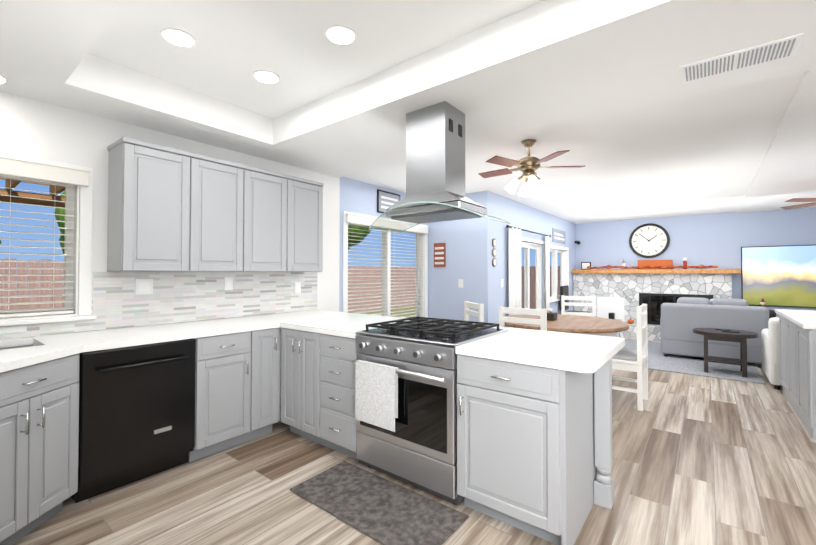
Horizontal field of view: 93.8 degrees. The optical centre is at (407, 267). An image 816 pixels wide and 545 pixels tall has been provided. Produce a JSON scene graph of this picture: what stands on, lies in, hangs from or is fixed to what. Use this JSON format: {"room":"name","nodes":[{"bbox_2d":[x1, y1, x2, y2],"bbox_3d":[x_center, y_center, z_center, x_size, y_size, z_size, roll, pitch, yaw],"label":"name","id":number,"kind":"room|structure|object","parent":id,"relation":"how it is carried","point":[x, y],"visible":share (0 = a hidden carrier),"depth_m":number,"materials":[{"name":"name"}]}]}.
{"room":"dining room and kitchen","nodes":[
{"label":"dining room and kitchen","id":0,"kind":"room"},
{"bbox_2d":[0,91,427,403],"bbox_3d":[-1.413,-0.081,3.796,0.150,2.900,5.700,-1,-1,38],"label":"wall","id":1,"kind":"structure","parent":0,"point":[33,128],"depth_m":2.72,"materials":[{"name":"white paint"}]},
{"bbox_2d":[0,153,96,325],"bbox_3d":[-2.634,-0.171,2.193,0.199,1.048,1.310,-1,-1,38],"label":"window","id":2,"kind":"structure","parent":1,"relation":"in","point":[81,251],"depth_m":2.62,"materials":[{"name":"white wood"}]},
{"bbox_2d":[0,155,90,317],"bbox_3d":[-2.599,-0.182,2.167,0.124,0.977,1.222,-1,-1,38],"label":"window blinds","id":3,"kind":"object","parent":2,"relation":"attached to","point":[12,168],"visible":0.94,"depth_m":2.45,"materials":[{"name":"white plastic"}]},
{"bbox_2d":[107,136,202,271],"bbox_3d":[-1.872,-0.409,2.822,0.328,0.884,0.479,-1,-1,38],"label":"upper cabinet","id":4,"kind":"object","parent":1,"relation":"attached to","point":[170,209],"depth_m":2.69,"materials":[{"name":"grey paint"}]},
{"bbox_2d":[0,272,316,338],"bbox_3d":[-2.004,0.239,2.902,0.011,0.408,3.268,-1,-1,38],"label":"tile backsplash","id":5,"kind":"structure","parent":1,"relation":"attached to","point":[174,297],"depth_m":3.12,"materials":[{"name":"tile"}]},
{"bbox_2d":[0,325,26,334],"bbox_3d":[-2.425,0.385,2.346,0.006,0.045,0.120,-1,-1,38],"label":"electrical outlet plate","id":6,"kind":"object","parent":5,"relation":"attached to","point":[23,328],"depth_m":2.35,"materials":[{"name":"white plastic"}]},
{"bbox_2d":[135,279,152,293],"bbox_3d":[-1.998,0.147,2.895,0.006,0.115,0.115,-1,-1,38],"label":"electrical outlet plate","id":7,"kind":"object","parent":5,"relation":"attached to","point":[143,286],"depth_m":2.89,"materials":[{"name":"white plastic"}]},
{"bbox_2d":[224,277,232,289],"bbox_3d":[-1.599,0.148,3.407,0.006,0.115,0.075,-1,-1,38],"label":"electrical outlet plate","id":8,"kind":"object","parent":5,"relation":"attached to","point":[228,281],"depth_m":3.40,"materials":[{"name":"white plastic"}]},
{"bbox_2d":[295,282,300,292],"bbox_3d":[-1.148,0.215,3.984,0.006,0.115,0.075,-1,-1,38],"label":"electrical outlet plate","id":9,"kind":"object","parent":5,"relation":"attached to","point":[297,284],"depth_m":3.98,"materials":[{"name":"white plastic"}]},
{"bbox_2d":[203,156,254,271],"bbox_3d":[-1.631,-0.405,3.130,0.328,0.884,0.538,-1,-1,38],"label":"upper cabinet","id":10,"kind":"object","parent":1,"relation":"attached to","point":[228,187],"depth_m":3.09,"materials":[{"name":"grey paint"}]},
{"bbox_2d":[251,168,294,271],"bbox_3d":[-1.373,-0.399,3.461,0.328,0.884,0.538,-1,-1,38],"label":"upper cabinet","id":11,"kind":"object","parent":1,"relation":"attached to","point":[273,234],"depth_m":3.42,"materials":[{"name":"grey paint"}]},
{"bbox_2d":[295,177,323,271],"bbox_3d":[-1.132,-0.395,3.768,0.328,0.884,0.479,-1,-1,38],"label":"upper cabinet","id":12,"kind":"object","parent":1,"relation":"attached to","point":[308,193],"depth_m":3.72,"materials":[{"name":"grey paint"}]},
{"bbox_2d":[343,211,427,316],"bbox_3d":[-0.279,0.160,5.203,0.199,1.618,1.760,-1,-1,38],"label":"window","id":13,"kind":"structure","parent":1,"relation":"in","point":[423,273],"depth_m":5.21,"materials":[{"name":"white"}]},
{"bbox_2d":[346,213,428,317],"bbox_3d":[-0.244,0.149,5.176,0.124,1.547,1.672,-1,-1,38],"label":"window blinds","id":14,"kind":"object","parent":13,"relation":"attached to","point":[359,220],"visible":0.65,"depth_m":5.10,"materials":[{"name":"white plastic"}]},
{"bbox_2d":[377,189,399,213],"bbox_3d":[-0.255,-0.860,5.149,0.023,0.300,0.460,-1,-1,38],"label":"sign","id":15,"kind":"object","parent":1,"relation":"attached to","point":[385,200],"visible":0.65,"depth_m":5.07,"materials":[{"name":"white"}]},
{"bbox_2d":[88,0,544,118],"bbox_3d":[-0.161,-1.359,1.657,3.640,0.100,1.380,-1,-1,38],"label":"ceiling","id":16,"kind":"structure","parent":0,"point":[239,43],"depth_m":2.19,"materials":[{"name":"white paint"}]},
{"bbox_2d":[0,0,815,223],"bbox_3d":[2.401,-1.302,3.702,6.000,0.500,9.920,-1,-1,38],"label":"ceiling","id":17,"kind":"structure","parent":0,"point":[545,65],"depth_m":2.59,"materials":[{"name":"white paint"}]},
{"bbox_2d":[0,75,8,83],"bbox_3d":[-2.366,-1.072,2.144,0.175,0.007,0.175,-1,-1,32],"label":"recessed light","id":18,"kind":"object","parent":17,"relation":"in","point":[3,80],"depth_m":2.19,"materials":[{"name":"white"}]},
{"bbox_2d":[160,28,195,47],"bbox_3d":[-1.299,-1.297,2.165,0.175,0.007,0.175,0,-1,14],"label":"recessed light","id":19,"kind":"object","parent":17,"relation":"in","point":[177,37],"depth_m":2.15,"materials":[{"name":"white"}]},
{"bbox_2d":[253,70,279,83],"bbox_3d":[-0.961,-1.291,2.598,0.175,0.007,0.175,0,-1,14],"label":"recessed light","id":20,"kind":"object","parent":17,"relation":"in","point":[264,76],"depth_m":2.59,"materials":[{"name":"white"}]},
{"bbox_2d":[325,25,355,44],"bbox_3d":[-0.378,-1.298,2.142,0.175,0.007,0.175,0,-1,29],"label":"recessed light","id":21,"kind":"object","parent":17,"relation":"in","point":[339,35],"depth_m":2.13,"materials":[{"name":"white"}]},
{"bbox_2d":[369,101,510,232],"bbox_3d":[0.193,-0.672,2.652,0.947,0.789,0.546,-1,-1,38],"label":"range hood","id":22,"kind":"object","parent":17,"relation":"hanging from","point":[435,162],"visible":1,"depth_m":2.54,"materials":[{"name":"silver metal"}]},
{"bbox_2d":[478,139,584,196],"bbox_3d":[1.025,-0.860,3.325,0.868,0.455,0.908,-1,-1,38],"label":"ceiling fan","id":23,"kind":"object","parent":17,"relation":"hanging from","point":[528,165],"visible":1,"depth_m":3.26,"materials":[{"name":"brown wood"}]},
{"bbox_2d":[679,32,803,83],"bbox_3d":[1.710,-1.074,1.993,0.470,0.009,0.230,-1,-1,38],"label":"ceiling vent","id":24,"kind":"object","parent":17,"relation":"in","point":[776,50],"visible":1,"depth_m":1.97,"materials":[{"name":"white metal"}]},
{"bbox_2d":[780,198,815,209],"bbox_3d":[5.312,-0.811,4.560,1.242,0.455,1.288,-1,-1,38],"label":"ceiling fan","id":25,"kind":"object","parent":17,"relation":"hanging from","point":[813,200],"visible":1,"depth_m":4.76,"materials":[{"name":"brown wood"}]},
{"bbox_2d":[12,338,815,544],"bbox_3d":[2.401,1.417,3.660,6.300,0.100,10.220,-1,-1,38],"label":"floor","id":26,"kind":"structure","parent":0,"point":[700,460],"depth_m":2.29,"materials":[{"name":"brown wood"}]},
{"bbox_2d":[0,354,78,544],"bbox_3d":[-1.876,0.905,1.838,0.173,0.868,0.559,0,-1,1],"label":"base cabinet","id":27,"kind":"object","parent":26,"relation":"on","point":[39,417],"visible":1,"depth_m":1.88,"materials":[{"name":"grey paint"}]},
{"bbox_2d":[0,310,347,372],"bbox_3d":[-1.522,0.463,2.712,0.998,0.040,2.968,-1,-1,38],"label":"countertop","id":28,"kind":"structure","parent":27,"relation":"on","point":[53,346],"depth_m":2.45,"materials":[{"name":"white stone"}]},
{"bbox_2d":[0,345,34,349],"bbox_3d":[-2.387,0.572,1.958,0.385,0.198,0.740,-1,-1,38],"label":"undermount sink","id":29,"kind":"object","parent":28,"relation":"in","point":[16,347],"visible":0.03,"depth_m":2.30,"materials":[{"name":"silver metal"}]},
{"bbox_2d":[71,338,195,502],"bbox_3d":[-1.835,0.916,2.516,0.641,0.860,0.605,-1,-1,38],"label":"dishwasher","id":30,"kind":"object","parent":26,"relation":"on","point":[137,413],"visible":0.92,"depth_m":2.31,"materials":[{"name":"black metal"}]},
{"bbox_2d":[189,330,260,461],"bbox_3d":[-1.543,0.923,2.970,0.622,0.868,0.460,-1,-1,38],"label":"base cabinet","id":31,"kind":"object","parent":26,"relation":"on","point":[237,388],"depth_m":2.77,"materials":[{"name":"grey paint"}]},
{"bbox_2d":[261,327,280,435],"bbox_3d":[-1.375,0.926,3.185,0.622,0.868,0.325,-1,-1,38],"label":"base cabinet","id":32,"kind":"object","parent":26,"relation":"on","point":[270,338],"depth_m":3.05,"materials":[{"name":"grey paint"}]},
{"bbox_2d":[281,328,312,438],"bbox_3d":[-0.664,0.926,3.206,0.514,0.868,0.623,-1,-1,38],"label":"base cabinet","id":33,"kind":"object","parent":26,"relation":"on","point":[296,345],"depth_m":2.98,"materials":[{"name":"grey paint"}]},
{"bbox_2d":[309,332,358,459],"bbox_3d":[-0.331,0.922,2.946,0.449,0.868,0.623,-1,-1,38],"label":"base cabinet","id":34,"kind":"object","parent":26,"relation":"on","point":[332,421],"depth_m":2.71,"materials":[{"name":"grey paint"}]},
{"bbox_2d":[290,461,468,544],"bbox_3d":[-0.193,1.339,2.176,0.980,0.010,0.444,-1,-1,38],"label":"kitchen mat","id":35,"kind":"object","parent":26,"relation":"on","point":[381,510],"visible":0.98,"depth_m":2.12,"materials":[{"name":"grey fabric"}]},
{"bbox_2d":[352,317,507,504],"bbox_3d":[0.151,0.870,2.573,0.777,0.962,0.788,-1,-1,38],"label":"range","id":36,"kind":"object","parent":26,"relation":"on","point":[406,383],"visible":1,"depth_m":2.28,"materials":[{"name":"grey metal"}]},
{"bbox_2d":[464,301,483,321],"bbox_3d":[0.907,0.880,4.184,0.445,0.990,0.460,0,-1,-13],"label":"dining chair","id":37,"kind":"object","parent":26,"relation":"on","point":[479,314],"visible":0.1,"depth_m":4.11,"materials":[{"name":"white paint"}]},
{"bbox_2d":[499,306,546,330],"bbox_3d":[1.174,0.873,3.673,0.460,0.990,0.445,-1,-1,38],"label":"dining chair","id":38,"kind":"object","parent":26,"relation":"on","point":[541,321],"visible":0.12,"depth_m":3.50,"materials":[{"name":"white paint"}]},
{"bbox_2d":[457,354,600,544],"bbox_3d":[0.683,0.910,2.166,0.570,0.868,0.643,-1,-1,38],"label":"base cabinet","id":39,"kind":"object","parent":26,"relation":"on","point":[534,449],"depth_m":1.91,"materials":[{"name":"grey paint"}]},
{"bbox_2d":[276,312,624,372],"bbox_3d":[0.152,0.463,2.729,2.340,0.040,0.880,-1,-1,38],"label":"countertop","id":40,"kind":"structure","parent":39,"relation":"on","point":[581,353],"depth_m":2.17,"materials":[{"name":"white stone"}]},
{"bbox_2d":[560,286,568,309],"bbox_3d":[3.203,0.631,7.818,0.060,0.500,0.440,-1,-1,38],"label":"office chair","id":41,"kind":"object","parent":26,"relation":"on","point":[564,290],"depth_m":7.76,"materials":[{"name":"black"}]},
{"bbox_2d":[505,314,628,335],"bbox_3d":[1.751,0.996,4.378,1.360,0.765,1.360,-1,-1,38],"label":"round dining table","id":42,"kind":"object","parent":26,"relation":"on","point":[589,325],"visible":0.42,"depth_m":4.04,"materials":[{"name":"brown wood"}]},
{"bbox_2d":[547,308,556,320],"bbox_3d":[1.652,0.546,4.437,0.120,0.134,0.140,-1,-1,38],"label":"caddy","id":43,"kind":"object","parent":42,"relation":"on","point":[551,315],"visible":0.92,"depth_m":4.38,"materials":[{"name":"black metal"}]},
{"bbox_2d":[561,295,595,316],"bbox_3d":[2.306,0.895,5.168,0.460,0.990,0.445,0,-1,24],"label":"dining chair","id":44,"kind":"object","parent":26,"relation":"on","point":[588,298],"visible":0.17,"depth_m":5.34,"materials":[{"name":"white paint"}]},
{"bbox_2d":[612,304,647,410],"bbox_3d":[2.185,0.877,3.940,0.445,0.990,0.460,-1,-1,38],"label":"dining chair","id":45,"kind":"object","parent":26,"relation":"on","point":[631,360],"visible":0.65,"depth_m":3.73,"materials":[{"name":"white paint"}]},
{"bbox_2d":[572,269,740,340],"bbox_3d":[4.824,0.737,7.691,2.830,1.385,0.598,-1,-1,38],"label":"stone fireplace","id":46,"kind":"object","parent":26,"relation":"on","point":[622,294],"visible":0.56,"depth_m":7.67,"materials":[{"name":"grey stone"}]},
{"bbox_2d":[609,313,633,323],"bbox_3d":[4.377,1.051,7.838,0.464,0.200,0.121,-1,-1,42],"label":"decor","id":47,"kind":"object","parent":46,"relation":"on","point":[629,321],"visible":0.75,"depth_m":7.89,"materials":[{"name":"orange"}]},
{"bbox_2d":[581,258,717,269],"bbox_3d":[4.772,-0.068,7.769,2.386,0.225,0.272,-1,-1,38],"label":"mantel decor","id":48,"kind":"object","parent":46,"relation":"on","point":[655,264],"visible":1,"depth_m":7.72,"materials":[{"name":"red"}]},
{"bbox_2d":[622,339,765,383],"bbox_3d":[4.045,1.398,6.146,2.290,0.014,2.420,-1,-1,38],"label":"rug","id":49,"kind":"object","parent":26,"relation":"on","point":[660,361],"visible":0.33,"depth_m":5.30,"materials":[{"name":"grey carpet"}]},
{"bbox_2d":[660,297,768,363],"bbox_3d":[4.702,0.930,5.922,1.262,0.916,0.916,-1,-1,38],"label":"sofa","id":50,"kind":"object","parent":49,"relation":"on","point":[682,318],"visible":0.9,"depth_m":5.61,"materials":[{"name":"fabric"}]},
{"bbox_2d":[693,328,757,377],"bbox_3d":[4.165,1.109,5.029,0.660,0.531,0.560,-1,-1,38],"label":"side table","id":51,"kind":"object","parent":49,"relation":"on","point":[741,337],"visible":0.98,"depth_m":4.92,"materials":[{"name":"brown wood"}]},
{"bbox_2d":[721,329,739,332],"bbox_3d":[4.170,0.834,4.934,0.170,0.014,0.050,-1,-1,38],"label":"remote control","id":52,"kind":"object","parent":51,"relation":"on","point":[723,330],"depth_m":4.93,"materials":[{"name":"black plastic"}]},
{"bbox_2d":[761,317,781,389],"bbox_3d":[4.654,0.979,4.391,0.812,0.800,0.846,-1,-1,38],"label":"armchair","id":53,"kind":"object","parent":26,"relation":"on","point":[770,341],"visible":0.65,"depth_m":4.30,"materials":[{"name":"fabric"}]},
{"bbox_2d":[769,310,775,318],"bbox_3d":[6.240,1.084,6.711,0.300,0.660,0.386,-1,-1,38],"label":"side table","id":54,"kind":"object","parent":26,"relation":"on","point":[772,313],"visible":0.08,"depth_m":6.51,"materials":[{"name":"brown wood"}]},
{"bbox_2d":[760,298,765,306],"bbox_3d":[6.238,0.649,6.716,0.080,0.209,0.076,-1,-1,38],"label":"figurine","id":55,"kind":"object","parent":54,"relation":"on","point":[762,303],"visible":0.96,"depth_m":6.70,"materials":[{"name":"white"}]},
{"bbox_2d":[779,315,782,385],"bbox_3d":[4.154,0.935,3.783,0.620,0.868,0.581,-1,-1,38],"label":"base cabinet","id":56,"kind":"object","parent":26,"relation":"on","point":[780,317],"depth_m":4.11,"materials":[{"name":"grey paint"}]},
{"bbox_2d":[783,317,794,410],"bbox_3d":[3.851,0.929,3.396,0.620,0.868,0.638,-1,-1,38],"label":"base cabinet","id":57,"kind":"object","parent":26,"relation":"on","point":[788,343],"depth_m":3.75,"materials":[{"name":"grey paint"}]},
{"bbox_2d":[791,322,815,439],"bbox_3d":[3.550,0.923,3.011,0.620,0.868,0.575,-1,-1,38],"label":"base cabinet","id":58,"kind":"object","parent":26,"relation":"on","point":[798,363],"depth_m":3.11,"materials":[{"name":"grey paint"}]},
{"bbox_2d":[775,309,815,329],"bbox_3d":[3.862,0.473,3.425,0.670,0.042,1.575,-1,-1,38],"label":"countertop","id":59,"kind":"structure","parent":58,"relation":"on","point":[804,319],"depth_m":3.50,"materials":[{"name":"white stone"}]},
{"bbox_2d":[428,192,477,322],"bbox_3d":[0.689,-0.052,5.674,0.850,2.900,0.150,-1,-1,38],"label":"wall","id":60,"kind":"structure","parent":0,"point":[447,297],"depth_m":5.59,"materials":[{"name":"blue paint"}]},
{"bbox_2d":[434,243,445,266],"bbox_3d":[0.474,-0.181,5.734,0.200,0.360,0.022,-1,-1,38],"label":"wall sign","id":61,"kind":"object","parent":60,"relation":"attached to","point":[439,254],"visible":0.96,"depth_m":5.72,"materials":[{"name":"brown wood"}]},
{"bbox_2d":[458,279,462,287],"bbox_3d":[0.762,0.236,5.512,0.080,0.120,0.007,-1,-1,38],"label":"switch plate","id":62,"kind":"object","parent":60,"relation":"attached to","point":[460,283],"depth_m":5.51,"materials":[{"name":"white plastic"}]},
{"bbox_2d":[478,191,575,326],"bbox_3d":[2.475,-0.029,7.147,0.150,2.900,4.670,-1,-1,38],"label":"wall","id":63,"kind":"structure","parent":0,"point":[492,295],"depth_m":5.67,"materials":[{"name":"blue"}]},
{"bbox_2d":[492,238,496,266],"bbox_3d":[1.222,-0.206,5.406,0.021,0.400,0.120,-1,-1,38],"label":"wall decor","id":64,"kind":"object","parent":63,"relation":"attached to","point":[494,253],"visible":0.98,"depth_m":5.39,"materials":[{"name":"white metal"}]},
{"bbox_2d":[506,225,550,315],"bbox_3d":[2.047,0.383,6.390,0.095,1.992,1.964,-1,-1,38],"label":"curtain","id":65,"kind":"object","parent":63,"relation":"attached to","point":[514,267],"visible":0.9,"depth_m":5.85,"materials":[{"name":"white fabric"}]},
{"bbox_2d":[521,237,544,308],"bbox_3d":[2.083,0.462,6.602,0.136,1.900,1.360,-1,-1,38],"label":"door","id":66,"kind":"structure","parent":63,"relation":"in","point":[527,245],"depth_m":6.90,"materials":[{"name":"white wood"}]},
{"bbox_2d":[549,244,568,302],"bbox_3d":[3.009,0.125,7.787,0.199,1.108,1.460,-1,-1,38],"label":"window","id":67,"kind":"structure","parent":63,"relation":"in","point":[554,250],"depth_m":7.82,"materials":[{"name":"white wood"}]},
{"bbox_2d":[552,228,565,243],"bbox_3d":[3.088,-0.629,7.801,0.022,0.260,0.840,-1,-1,38],"label":"family sign","id":68,"kind":"object","parent":63,"relation":"attached to","point":[558,236],"visible":1,"depth_m":7.74,"materials":[{"name":"grey"}]},
{"bbox_2d":[576,208,815,317],"bbox_3d":[5.895,-0.026,7.343,5.300,2.900,0.150,-1,-1,38],"label":"wall","id":69,"kind":"structure","parent":0,"point":[719,240],"depth_m":7.35,"materials":[{"name":"blue paint"}]},
{"bbox_2d":[629,223,669,257],"bbox_3d":[4.998,-0.547,7.924,0.720,0.720,0.046,-1,-1,38],"label":"wall clock","id":70,"kind":"object","parent":69,"relation":"attached to","point":[650,240],"visible":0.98,"depth_m":7.91,"materials":[{"name":"black"}]},
{"bbox_2d":[741,245,815,307],"bbox_3d":[6.881,0.155,6.441,1.900,1.070,0.047,-1,-1,38],"label":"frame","id":71,"kind":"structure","parent":69,"relation":"attached to","point":[742,277],"depth_m":6.81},
{"bbox_2d":[742,245,815,306],"bbox_3d":[6.865,0.152,6.422,1.870,1.035,0.002,-1,-1,38],"label":"television","id":72,"kind":"object","parent":69,"relation":"attached to","point":[782,276],"visible":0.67,"depth_m":6.69,"materials":[{"name":"multicoloured glass"}]},
{"label":"outside","id":73,"kind":"structure","parent":0,"visible":0},
{"bbox_2d":[3,300,415,317],"bbox_3d":[-8.580,1.598,14.090,23.849,0.100,36.000,-1,-1,38],"label":"ground","id":74,"kind":"structure","parent":73,"point":[379,312],"depth_m":12.88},
{"bbox_2d":[0,178,79,209],"bbox_3d":[-3.495,0.141,3.921,3.270,2.500,5.600,-1,-1,38],"label":"patio cover","id":75,"kind":"object","parent":74,"relation":"on","point":[56,189],"visible":0.02,"depth_m":4.79,"materials":[{"name":"brown wood"}]},
{"bbox_2d":[0,190,370,253],"bbox_3d":[-9.408,-1.114,12.206,8.313,5.264,17.023,-1,-1,38],"label":"trees","id":76,"kind":"object","parent":74,"relation":"on","point":[62,224],"visible":0.02,"depth_m":15.18,"materials":[{"name":"green plant"}]},
{"bbox_2d":[0,258,415,312],"bbox_3d":[-5.201,0.673,8.609,0.060,1.580,19.500,-1,-1,38],"label":"fence","id":77,"kind":"object","parent":74,"relation":"on","point":[412,273],"visible":0.08,"depth_m":7.00,"materials":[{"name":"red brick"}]},
{"bbox_2d":[521,266,559,308],"bbox_3d":[3.990,0.759,13.826,8.000,1.570,0.040,-1,-1,38],"label":"fence","id":78,"kind":"object","parent":74,"relation":"on","point":[532,287],"depth_m":13.48,"materials":[{"name":"brown wood"}]}
]}

